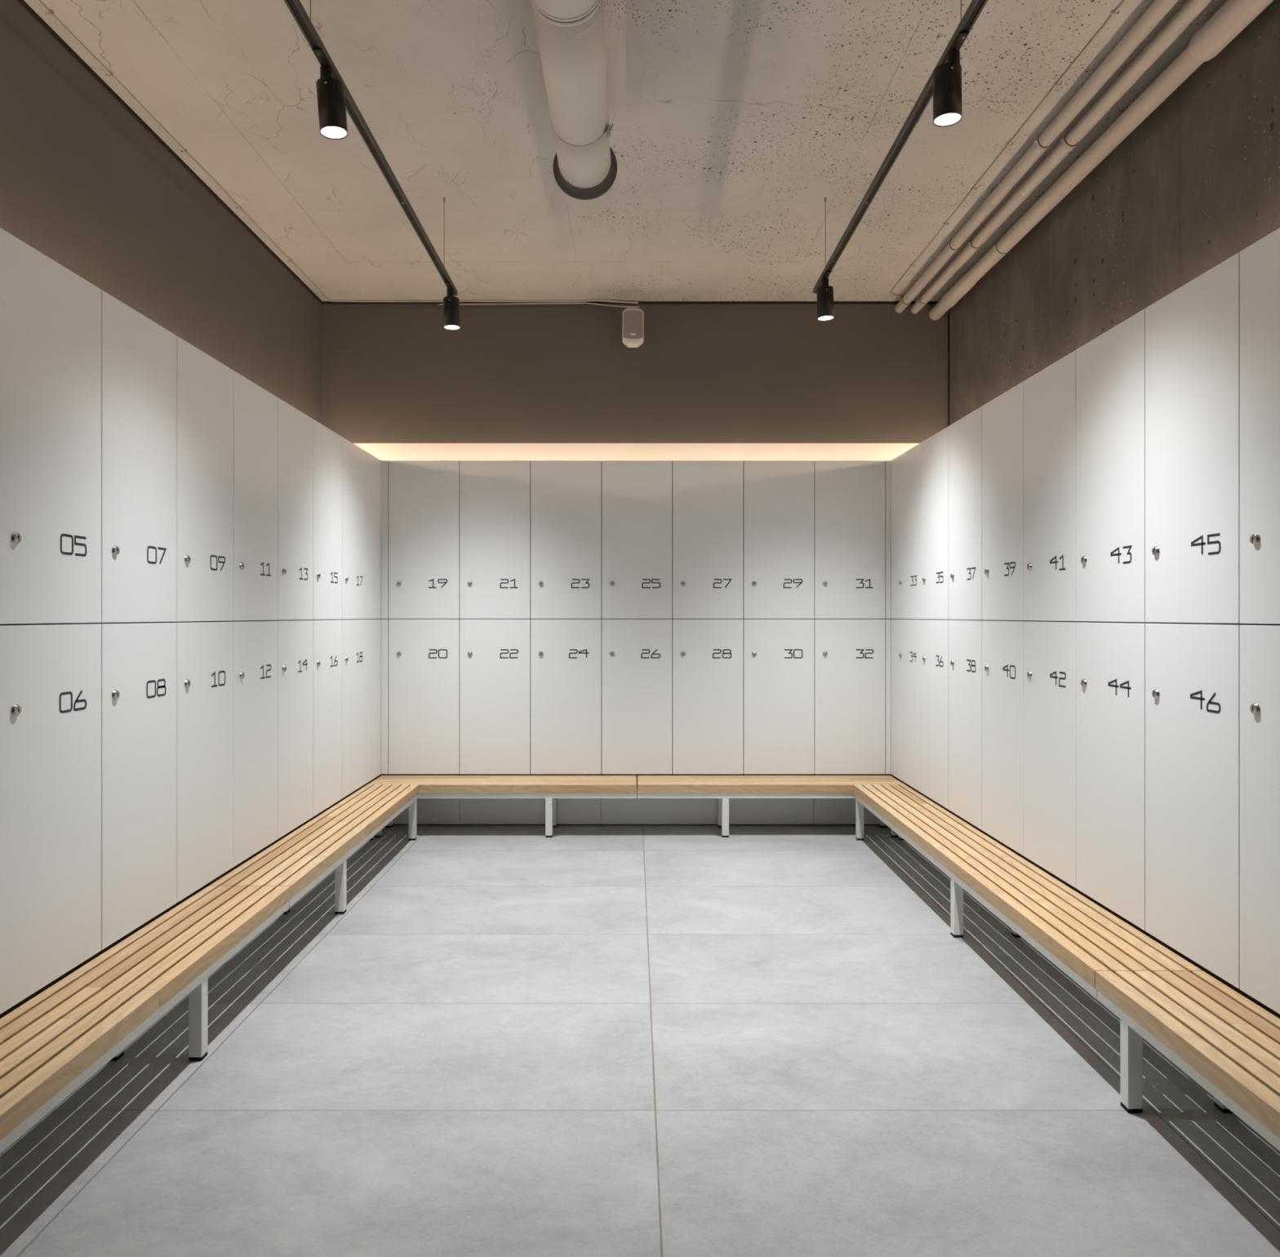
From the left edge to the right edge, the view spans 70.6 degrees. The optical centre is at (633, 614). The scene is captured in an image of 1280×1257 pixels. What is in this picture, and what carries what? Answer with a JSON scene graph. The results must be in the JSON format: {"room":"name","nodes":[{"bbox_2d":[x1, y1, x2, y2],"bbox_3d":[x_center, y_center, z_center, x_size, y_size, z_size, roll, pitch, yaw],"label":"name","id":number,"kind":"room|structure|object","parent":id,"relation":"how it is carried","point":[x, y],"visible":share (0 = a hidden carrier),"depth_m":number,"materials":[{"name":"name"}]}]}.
{"room":"changing room","nodes":[
{"label":"changing room","id":0,"kind":"room"},
{"bbox_2d":[0,0,321,424],"bbox_3d":[-1.993,-0.372,1.850,0.120,3.133,7.500,0,0,0],"label":"wall","id":1,"kind":"structure","parent":0,"point":[84,184],"depth_m":3.51,"materials":[{"name":"beige paint"}]},
{"bbox_2d":[17,0,322,303],"bbox_3d":[-1.928,-1.933,1.844,0.010,0.012,7.488,0,0,0],"label":"trim","id":2,"kind":"structure","parent":1,"relation":"attached to","point":[22,2],"depth_m":3.59,"materials":[{"name":"black metal"}]},
{"bbox_2d":[23,0,1226,301],"bbox_3d":[0.011,-2.014,1.850,4.128,0.150,7.740,0,0,0],"label":"ceiling","id":3,"kind":"structure","parent":0,"point":[735,122],"depth_m":3.56,"materials":[{"name":"concrete"}]},
{"bbox_2d":[34,0,638,303],"bbox_3d":[-0.927,-1.930,1.850,1.915,0.020,7.460,0,0,0],"label":"cable","id":4,"kind":"object","parent":3,"relation":"attached to","point":[48,12],"visible":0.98,"depth_m":4.09,"materials":[{"name":"plastic"}]},
{"bbox_2d":[284,0,457,295],"bbox_3d":[-0.879,-1.755,1.622,0.029,0.368,5.644,0,0,0],"label":"track","id":5,"kind":"object","parent":3,"relation":"hanging from","point":[295,7],"visible":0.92,"depth_m":3.02,"materials":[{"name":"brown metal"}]},
{"bbox_2d":[311,48,347,139],"bbox_3d":[-0.864,-1.475,2.588,0.086,0.192,0.170,0,0,0],"label":"track spotlight","id":6,"kind":"object","parent":5,"relation":"attached to","point":[330,90],"visible":1,"depth_m":2.56,"materials":[{"name":"black metal"}]},
{"bbox_2d":[443,281,460,330],"bbox_3d":[-0.874,-1.475,4.344,0.080,0.191,0.170,0,0,0],"label":"track spotlight","id":7,"kind":"object","parent":5,"relation":"attached to","point":[451,303],"visible":1,"depth_m":4.31,"materials":[{"name":"black metal"}]},
{"bbox_2d":[439,302,639,307],"bbox_3d":[-0.582,-1.911,5.574,1.236,0.032,0.017,0,0,0],"label":"cable","id":8,"kind":"object","parent":3,"relation":"attached to","point":[585,302],"visible":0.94,"depth_m":5.58,"materials":[{"name":"plastic"}]},
{"bbox_2d":[530,0,617,199],"bbox_3d":[-0.187,-1.775,0.814,0.249,0.328,5.388,0,0,0],"label":"ventilation duct","id":9,"kind":"object","parent":3,"relation":"hanging from","point":[570,33],"visible":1,"depth_m":2.86,"materials":[{"name":"silver metal"}]},
{"bbox_2d":[813,0,987,293],"bbox_3d":[0.892,-1.755,1.608,0.029,0.368,5.616,0,0,0],"label":"track","id":10,"kind":"object","parent":3,"relation":"hanging from","point":[975,7],"visible":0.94,"depth_m":3.01,"materials":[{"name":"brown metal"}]},
{"bbox_2d":[816,271,834,320],"bbox_3d":[0.894,-1.475,4.208,0.080,0.191,0.170,0,0,0],"label":"track spotlight","id":11,"kind":"object","parent":10,"relation":"attached to","point":[825,311],"visible":1,"depth_m":4.18,"materials":[{"name":"black metal"}]},
{"bbox_2d":[933,31,968,127],"bbox_3d":[0.875,-1.475,2.518,0.079,0.191,0.170,0,0,0],"label":"track spotlight","id":12,"kind":"object","parent":10,"relation":"attached to","point":[947,77],"visible":1,"depth_m":2.49,"materials":[{"name":"black metal"}]},
{"bbox_2d":[889,0,1127,297],"bbox_3d":[1.597,-1.931,1.812,0.129,0.016,7.384,0,0,0],"label":"cable","id":13,"kind":"object","parent":3,"relation":"attached to","point":[1113,12],"visible":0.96,"depth_m":3.57,"materials":[{"name":"white plastic"}]},
{"bbox_2d":[894,0,1178,313],"bbox_3d":[1.641,-1.902,1.855,0.068,0.073,7.490,0,0,0],"label":"pipe","id":14,"kind":"object","parent":3,"relation":"attached to","point":[1158,9],"visible":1,"depth_m":3.51,"materials":[{"name":"grey metal"}]},
{"bbox_2d":[910,0,1212,313],"bbox_3d":[1.740,-1.900,1.855,0.068,0.077,7.490,0,0,0],"label":"pipe","id":15,"kind":"object","parent":3,"relation":"attached to","point":[1190,10],"visible":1,"depth_m":3.50,"materials":[{"name":"grey metal"}]},
{"bbox_2d":[928,0,1273,320],"bbox_3d":[1.865,-1.874,1.855,0.113,0.129,7.490,0,0,0],"label":"pipe","id":16,"kind":"object","parent":3,"relation":"attached to","point":[1233,16],"visible":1,"depth_m":3.38,"materials":[{"name":"grey metal"}]},
{"bbox_2d":[321,303,948,462],"bbox_3d":[0.011,-0.372,5.660,4.128,3.133,0.120,0,0,0],"label":"wall","id":17,"kind":"structure","parent":0,"point":[743,382],"depth_m":5.60,"materials":[{"name":"beige paint"}]},
{"bbox_2d":[322,301,938,303],"bbox_3d":[0.011,-1.933,5.594,3.888,0.012,0.012,0,0,0],"label":"trim","id":18,"kind":"structure","parent":17,"relation":"attached to","point":[323,302],"depth_m":5.59,"materials":[{"name":"black metal"}]},
{"bbox_2d":[622,308,644,347],"bbox_3d":[-0.002,-1.730,5.496,0.127,0.208,0.208,0,0,0],"label":"detector","id":19,"kind":"object","parent":17,"relation":"attached to","point":[633,319],"visible":1,"depth_m":5.39,"materials":[{"name":"white plastic"}]},
{"bbox_2d":[623,310,642,338],"bbox_3d":[-0.002,-1.735,5.397,0.116,0.170,0.009,0,0,0],"label":"cover","id":20,"kind":"object","parent":19,"relation":"attached to","point":[633,319],"depth_m":5.39,"materials":[{"name":"white plastic"}]},
{"bbox_2d":[945,313,950,427],"bbox_3d":[1.944,-1.375,5.592,0.022,0.977,0.016,0,0,0],"label":"trim","id":21,"kind":"structure","parent":17,"relation":"attached to","point":[947,315],"depth_m":5.59,"materials":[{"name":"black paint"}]},
{"bbox_2d":[0,824,1279,1256],"bbox_3d":[0.011,1.244,1.850,4.128,0.100,7.740,0,0,0],"label":"floor","id":22,"kind":"structure","parent":0,"point":[506,1040],"depth_m":2.27,"materials":[{"name":"ceramic"}]},
{"bbox_2d":[0,623,101,1013],"bbox_3d":[-1.661,0.463,2.231,0.479,0.880,0.400,0,0,0],"label":"locker","id":23,"kind":"object","parent":22,"relation":"on","point":[51,673],"visible":1,"depth_m":2.20,"materials":[{"name":"grey laminate"}]},
{"bbox_2d":[0,227,101,624],"bbox_3d":[-1.661,-0.427,2.231,0.479,0.898,0.400,0,0,0],"label":"locker","id":24,"kind":"object","parent":23,"relation":"on","point":[51,315],"visible":1,"depth_m":2.20,"materials":[{"name":"grey laminate"}]},
{"bbox_2d":[83,622,176,950],"bbox_3d":[-1.661,0.463,2.632,0.479,0.880,0.400,0,0,0],"label":"locker","id":25,"kind":"object","parent":22,"relation":"on","point":[139,660],"visible":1,"depth_m":2.61,"materials":[{"name":"grey laminate"}]},
{"bbox_2d":[101,289,176,622],"bbox_3d":[-1.661,-0.427,2.632,0.479,0.898,0.400,0,0,0],"label":"locker","id":26,"kind":"object","parent":25,"relation":"on","point":[139,354],"visible":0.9,"depth_m":2.60,"materials":[{"name":"grey laminate"}]},
{"bbox_2d":[0,885,290,1153],"bbox_3d":[-1.288,1.052,2.134,0.276,0.285,1.798,0,0,0],"label":"slatted bench","id":27,"kind":"object","parent":22,"relation":"on","point":[55,1041],"visible":1,"depth_m":2.19,"materials":[{"name":"brown wood"}]},
{"bbox_2d":[137,621,233,902],"bbox_3d":[-1.661,0.463,3.033,0.479,0.880,0.400,0,0,0],"label":"locker","id":28,"kind":"object","parent":22,"relation":"on","point":[204,649],"visible":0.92,"depth_m":3.01,"materials":[{"name":"grey laminate"}]},
{"bbox_2d":[176,336,233,622],"bbox_3d":[-1.661,-0.427,3.033,0.479,0.898,0.400,0,0,0],"label":"locker","id":29,"kind":"object","parent":28,"relation":"on","point":[204,384],"visible":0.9,"depth_m":3.01,"materials":[{"name":"grey laminate"}]},
{"bbox_2d":[0,778,374,1018],"bbox_3d":[-1.660,1.050,3.576,0.460,0.287,3.092,0,0,0],"label":"plinth","id":30,"kind":"object","parent":22,"relation":"on","point":[32,996],"visible":0.02,"depth_m":2.73,"materials":[{"name":"grey laminate"}]},
{"bbox_2d":[227,621,277,866],"bbox_3d":[-1.661,0.463,3.434,0.479,0.880,0.400,0,0,0],"label":"locker","id":31,"kind":"object","parent":22,"relation":"on","point":[255,642],"visible":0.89,"depth_m":3.42,"materials":[{"name":"grey laminate"}]},
{"bbox_2d":[233,370,277,621],"bbox_3d":[-1.661,-0.427,3.434,0.479,0.898,0.400,0,0,0],"label":"locker","id":32,"kind":"object","parent":31,"relation":"on","point":[255,408],"visible":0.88,"depth_m":3.42,"materials":[{"name":"grey laminate"}]},
{"bbox_2d":[247,620,312,839],"bbox_3d":[-1.661,0.463,3.836,0.479,0.880,0.400,0,0,0],"label":"locker","id":33,"kind":"object","parent":22,"relation":"on","point":[295,637],"visible":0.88,"depth_m":3.82,"materials":[{"name":"grey laminate"}]},
{"bbox_2d":[277,397,312,620],"bbox_3d":[-1.661,-0.427,3.836,0.479,0.898,0.400,0,0,0],"label":"locker","id":34,"kind":"object","parent":33,"relation":"on","point":[295,428],"visible":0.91,"depth_m":3.81,"materials":[{"name":"grey laminate"}]},
{"bbox_2d":[209,784,418,914],"bbox_3d":[-1.288,1.052,3.940,0.276,0.285,1.803,0,0,0],"label":"slatted bench","id":35,"kind":"object","parent":22,"relation":"on","point":[301,860],"visible":0.79,"depth_m":3.63,"materials":[{"name":"brown wood"}]},
{"bbox_2d":[302,619,342,817],"bbox_3d":[-1.661,0.463,4.237,0.479,0.880,0.400,0,0,0],"label":"locker","id":36,"kind":"object","parent":22,"relation":"on","point":[326,633],"visible":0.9,"depth_m":4.22,"materials":[{"name":"grey laminate"}]},
{"bbox_2d":[312,419,342,619],"bbox_3d":[-1.661,-0.427,4.237,0.479,0.898,0.400,0,0,0],"label":"locker","id":37,"kind":"object","parent":36,"relation":"on","point":[326,444],"visible":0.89,"depth_m":4.21,"materials":[{"name":"grey laminate"}]},
{"bbox_2d":[342,619,366,798],"bbox_3d":[-1.661,0.463,4.638,0.479,0.880,0.400,0,0,0],"label":"locker","id":38,"kind":"object","parent":22,"relation":"on","point":[353,631],"visible":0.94,"depth_m":4.62,"materials":[{"name":"grey laminate"}]},
{"bbox_2d":[342,436,366,619],"bbox_3d":[-1.661,-0.427,4.638,0.479,0.898,0.400,0,0,0],"label":"locker","id":39,"kind":"object","parent":38,"relation":"on","point":[353,457],"visible":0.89,"depth_m":4.62,"materials":[{"name":"grey laminate"}]},
{"bbox_2d":[356,618,389,782],"bbox_3d":[-1.640,0.463,5.216,0.499,0.878,0.751,0,0,0],"label":"cabinet filler","id":40,"kind":"object","parent":22,"relation":"on","point":[377,629],"visible":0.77,"depth_m":5.04,"materials":[{"name":"grey laminate"}]},
{"bbox_2d":[366,452,388,618],"bbox_3d":[-1.640,-0.428,5.216,0.499,0.897,0.751,0,0,0],"label":"cabinet filler","id":41,"kind":"object","parent":40,"relation":"on","point":[377,470],"visible":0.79,"depth_m":5.04,"materials":[{"name":"grey laminate"}]},
{"bbox_2d":[388,618,460,773],"bbox_3d":[-1.188,0.463,5.354,0.401,0.880,0.479,0,0,0],"label":"locker","id":42,"kind":"object","parent":22,"relation":"on","point":[424,654],"visible":0.97,"depth_m":5.12,"materials":[{"name":"grey laminate"}]},
{"bbox_2d":[388,460,459,618],"bbox_3d":[-1.188,-0.427,5.354,0.401,0.898,0.479,0,0,0],"label":"locker","id":43,"kind":"object","parent":42,"relation":"on","point":[424,495],"visible":0.98,"depth_m":5.12,"materials":[{"name":"grey laminate"}]},
{"bbox_2d":[459,618,530,773],"bbox_3d":[-0.785,0.463,5.354,0.401,0.880,0.479,0,0,0],"label":"locker","id":44,"kind":"object","parent":22,"relation":"on","point":[495,654],"visible":0.98,"depth_m":5.12,"materials":[{"name":"grey laminate"}]},
{"bbox_2d":[459,460,530,618],"bbox_3d":[-0.785,-0.427,5.354,0.401,0.898,0.479,0,0,0],"label":"locker","id":45,"kind":"object","parent":44,"relation":"on","point":[495,495],"visible":0.96,"depth_m":5.12,"materials":[{"name":"grey laminate"}]},
{"bbox_2d":[368,775,636,837],"bbox_3d":[-0.705,1.052,4.981,1.443,0.285,0.276,0,0,0],"label":"slatted bench","id":46,"kind":"object","parent":22,"relation":"on","point":[550,788],"visible":0.75,"depth_m":4.85,"materials":[{"name":"brown wood"}]},
{"bbox_2d":[530,618,601,773],"bbox_3d":[-0.382,0.463,5.354,0.401,0.880,0.479,0,0,0],"label":"locker","id":47,"kind":"object","parent":22,"relation":"on","point":[566,654],"visible":0.98,"depth_m":5.12,"materials":[{"name":"grey laminate"}]},
{"bbox_2d":[530,460,601,618],"bbox_3d":[-0.382,-0.427,5.354,0.401,0.898,0.479,0,0,0],"label":"locker","id":48,"kind":"object","parent":47,"relation":"on","point":[566,495],"visible":0.99,"depth_m":5.12,"materials":[{"name":"grey laminate"}]},
{"bbox_2d":[374,772,897,824],"bbox_3d":[0.015,1.050,5.348,3.790,0.287,0.450,0,0,0],"label":"plinth","id":49,"kind":"object","parent":22,"relation":"on","point":[637,811],"visible":0.42,"depth_m":5.12,"materials":[{"name":"grey laminate"}]},
{"bbox_2d":[601,618,671,773],"bbox_3d":[0.021,0.463,5.354,0.401,0.880,0.479,0,0,0],"label":"locker","id":50,"kind":"object","parent":22,"relation":"on","point":[637,653],"visible":1,"depth_m":5.12,"materials":[{"name":"grey laminate"}]},
{"bbox_2d":[601,460,671,618],"bbox_3d":[0.021,-0.427,5.354,0.401,0.898,0.479,0,0,0],"label":"locker","id":51,"kind":"object","parent":50,"relation":"on","point":[637,495],"visible":1,"depth_m":5.12,"materials":[{"name":"grey laminate"}]},
{"bbox_2d":[671,618,742,773],"bbox_3d":[0.423,0.463,5.354,0.401,0.880,0.479,0,0,0],"label":"locker","id":52,"kind":"object","parent":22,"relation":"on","point":[707,654],"visible":0.99,"depth_m":5.12,"materials":[{"name":"grey laminate"}]},
{"bbox_2d":[671,460,742,618],"bbox_3d":[0.423,-0.427,5.354,0.401,0.898,0.479,0,0,0],"label":"locker","id":53,"kind":"object","parent":52,"relation":"on","point":[707,495],"visible":0.97,"depth_m":5.12,"materials":[{"name":"grey laminate"}]},
{"bbox_2d":[637,775,903,837],"bbox_3d":[0.740,1.052,4.981,1.432,0.285,0.276,0,0,0],"label":"slatted bench","id":54,"kind":"object","parent":22,"relation":"on","point":[722,788],"visible":0.83,"depth_m":4.85,"materials":[{"name":"brown wood"}]},
{"bbox_2d":[742,618,813,773],"bbox_3d":[0.826,0.463,5.354,0.401,0.880,0.479,0,0,0],"label":"locker","id":55,"kind":"object","parent":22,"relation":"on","point":[778,654],"visible":0.96,"depth_m":5.12,"materials":[{"name":"grey laminate"}]},
{"bbox_2d":[742,460,813,618],"bbox_3d":[0.826,-0.427,5.354,0.401,0.898,0.479,0,0,0],"label":"locker","id":56,"kind":"object","parent":55,"relation":"on","point":[778,495],"visible":0.95,"depth_m":5.12,"materials":[{"name":"grey laminate"}]},
{"bbox_2d":[813,618,884,773],"bbox_3d":[1.229,0.463,5.354,0.401,0.880,0.479,0,0,0],"label":"locker","id":57,"kind":"object","parent":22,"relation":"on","point":[849,654],"visible":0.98,"depth_m":5.12,"materials":[{"name":"grey laminate"}]},
{"bbox_2d":[813,460,884,618],"bbox_3d":[1.229,-0.427,5.354,0.401,0.898,0.479,0,0,0],"label":"locker","id":58,"kind":"object","parent":57,"relation":"on","point":[849,495],"visible":0.95,"depth_m":5.12,"materials":[{"name":"grey laminate"}]},
{"bbox_2d":[884,618,915,777],"bbox_3d":[1.676,0.463,5.293,0.488,0.878,0.597,0,0,0],"label":"cabinet filler","id":59,"kind":"object","parent":22,"relation":"on","point":[891,624],"visible":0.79,"depth_m":5.12,"materials":[{"name":"grey laminate"}]},
{"bbox_2d":[884,456,897,618],"bbox_3d":[1.676,-0.428,5.293,0.488,0.897,0.597,0,0,0],"label":"cabinet filler","id":60,"kind":"object","parent":59,"relation":"on","point":[891,466],"visible":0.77,"depth_m":5.11,"materials":[{"name":"grey laminate"}]},
{"bbox_2d":[897,619,920,792],"bbox_3d":[1.691,0.463,4.792,0.479,0.880,0.400,0,0,0],"label":"locker","id":61,"kind":"object","parent":22,"relation":"on","point":[908,630],"visible":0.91,"depth_m":4.77,"materials":[{"name":"grey laminate"}]},
{"bbox_2d":[897,443,924,619],"bbox_3d":[1.691,-0.427,4.792,0.479,0.898,0.400,0,0,0],"label":"locker","id":62,"kind":"object","parent":61,"relation":"on","point":[909,462],"visible":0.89,"depth_m":4.77,"materials":[{"name":"grey laminate"}]},
{"bbox_2d":[920,619,972,809],"bbox_3d":[1.691,0.463,4.389,0.479,0.880,0.400,0,0,0],"label":"locker","id":63,"kind":"object","parent":22,"relation":"on","point":[934,633],"visible":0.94,"depth_m":4.38,"materials":[{"name":"grey laminate"}]},
{"bbox_2d":[920,426,948,619],"bbox_3d":[1.691,-0.427,4.389,0.479,0.898,0.400,0,0,0],"label":"locker","id":64,"kind":"object","parent":63,"relation":"on","point":[934,450],"visible":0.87,"depth_m":4.38,"materials":[{"name":"grey laminate"}]},
{"bbox_2d":[948,620,986,830],"bbox_3d":[1.691,0.463,3.987,0.479,0.880,0.400,0,0,0],"label":"locker","id":65,"kind":"object","parent":22,"relation":"on","point":[965,637],"visible":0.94,"depth_m":3.98,"materials":[{"name":"grey laminate"}]},
{"bbox_2d":[948,406,983,620],"bbox_3d":[1.691,-0.427,3.987,0.479,0.898,0.400,0,0,0],"label":"locker","id":66,"kind":"object","parent":65,"relation":"on","point":[965,435],"visible":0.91,"depth_m":3.98,"materials":[{"name":"grey laminate"}]},
{"bbox_2d":[982,620,1027,855],"bbox_3d":[1.691,0.463,3.586,0.479,0.880,0.400,0,0,0],"label":"locker","id":67,"kind":"object","parent":22,"relation":"on","point":[1002,641],"visible":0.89,"depth_m":3.56,"materials":[{"name":"grey laminate"}]},
{"bbox_2d":[982,381,1028,621],"bbox_3d":[1.691,-0.427,3.586,0.479,0.898,0.400,0,0,0],"label":"locker","id":68,"kind":"object","parent":67,"relation":"on","point":[1002,417],"visible":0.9,"depth_m":3.56,"materials":[{"name":"grey laminate"}]},
{"bbox_2d":[853,784,1201,999],"bbox_3d":[1.318,1.052,3.577,0.276,0.285,2.529,0,0,0],"label":"slatted bench","id":69,"kind":"object","parent":22,"relation":"on","point":[1077,935],"visible":0.91,"depth_m":3.00,"materials":[{"name":"brown wood"}]},
{"bbox_2d":[1023,621,1083,888],"bbox_3d":[1.691,0.463,3.183,0.479,0.880,0.400,0,0,0],"label":"locker","id":70,"kind":"object","parent":22,"relation":"on","point":[1049,646],"visible":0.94,"depth_m":3.16,"materials":[{"name":"grey laminate"}]},
{"bbox_2d":[1023,350,1075,621],"bbox_3d":[1.691,-0.427,3.183,0.479,0.898,0.400,0,0,0],"label":"locker","id":71,"kind":"object","parent":70,"relation":"on","point":[1049,394],"visible":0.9,"depth_m":3.16,"materials":[{"name":"grey laminate"}]},
{"bbox_2d":[897,778,1279,1018],"bbox_3d":[1.690,1.050,3.449,0.460,0.287,3.346,0,0,0],"label":"plinth","id":72,"kind":"object","parent":22,"relation":"on","point":[1248,997],"visible":0.02,"depth_m":2.73,"materials":[{"name":"grey laminate"}]},
{"bbox_2d":[1075,622,1151,930],"bbox_3d":[1.691,0.463,2.781,0.479,0.880,0.400,0,0,0],"label":"locker","id":73,"kind":"object","parent":22,"relation":"on","point":[1110,656],"visible":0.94,"depth_m":2.77,"materials":[{"name":"grey laminate"}]},
{"bbox_2d":[1075,308,1151,622],"bbox_3d":[1.691,-0.427,2.781,0.479,0.898,0.400,0,0,0],"label":"locker","id":74,"kind":"object","parent":73,"relation":"on","point":[1110,368],"visible":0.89,"depth_m":2.75,"materials":[{"name":"grey laminate"}]},
{"bbox_2d":[1095,970,1279,1151],"bbox_3d":[1.318,1.052,1.405,0.276,0.285,1.810,0,0,0],"label":"slatted bench","id":75,"kind":"object","parent":22,"relation":"on","point":[1228,1044],"visible":1,"depth_m":2.03,"materials":[{"name":"brown wood"}]},
{"bbox_2d":[1145,622,1250,988],"bbox_3d":[1.691,0.463,2.380,0.479,0.880,0.400,0,0,0],"label":"locker","id":76,"kind":"object","parent":22,"relation":"on","point":[1193,670],"visible":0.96,"depth_m":2.35,"materials":[{"name":"grey laminate"}]},
{"bbox_2d":[1145,252,1239,623],"bbox_3d":[1.691,-0.427,2.380,0.479,0.898,0.400,0,0,0],"label":"locker","id":77,"kind":"object","parent":76,"relation":"on","point":[1193,332],"visible":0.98,"depth_m":2.35,"materials":[{"name":"grey laminate"}]},
{"bbox_2d":[1240,624,1279,1013],"bbox_3d":[1.691,0.463,1.978,0.479,0.880,0.400,0,0,0],"label":"locker","id":78,"kind":"object","parent":22,"relation":"on","point":[1260,644],"visible":1,"depth_m":2.11,"materials":[{"name":"grey laminate"}]},
{"bbox_2d":[1240,227,1279,624],"bbox_3d":[1.691,-0.427,1.978,0.479,0.898,0.400,0,0,0],"label":"locker","id":79,"kind":"object","parent":78,"relation":"on","point":[1260,262],"visible":1,"depth_m":2.11,"materials":[{"name":"grey laminate"}]},
{"bbox_2d":[948,0,1279,425],"bbox_3d":[2.015,-0.372,1.850,0.120,3.133,7.500,0,0,0],"label":"wall","id":80,"kind":"structure","parent":0,"point":[1196,184],"depth_m":3.48,"materials":[{"name":"concrete"}]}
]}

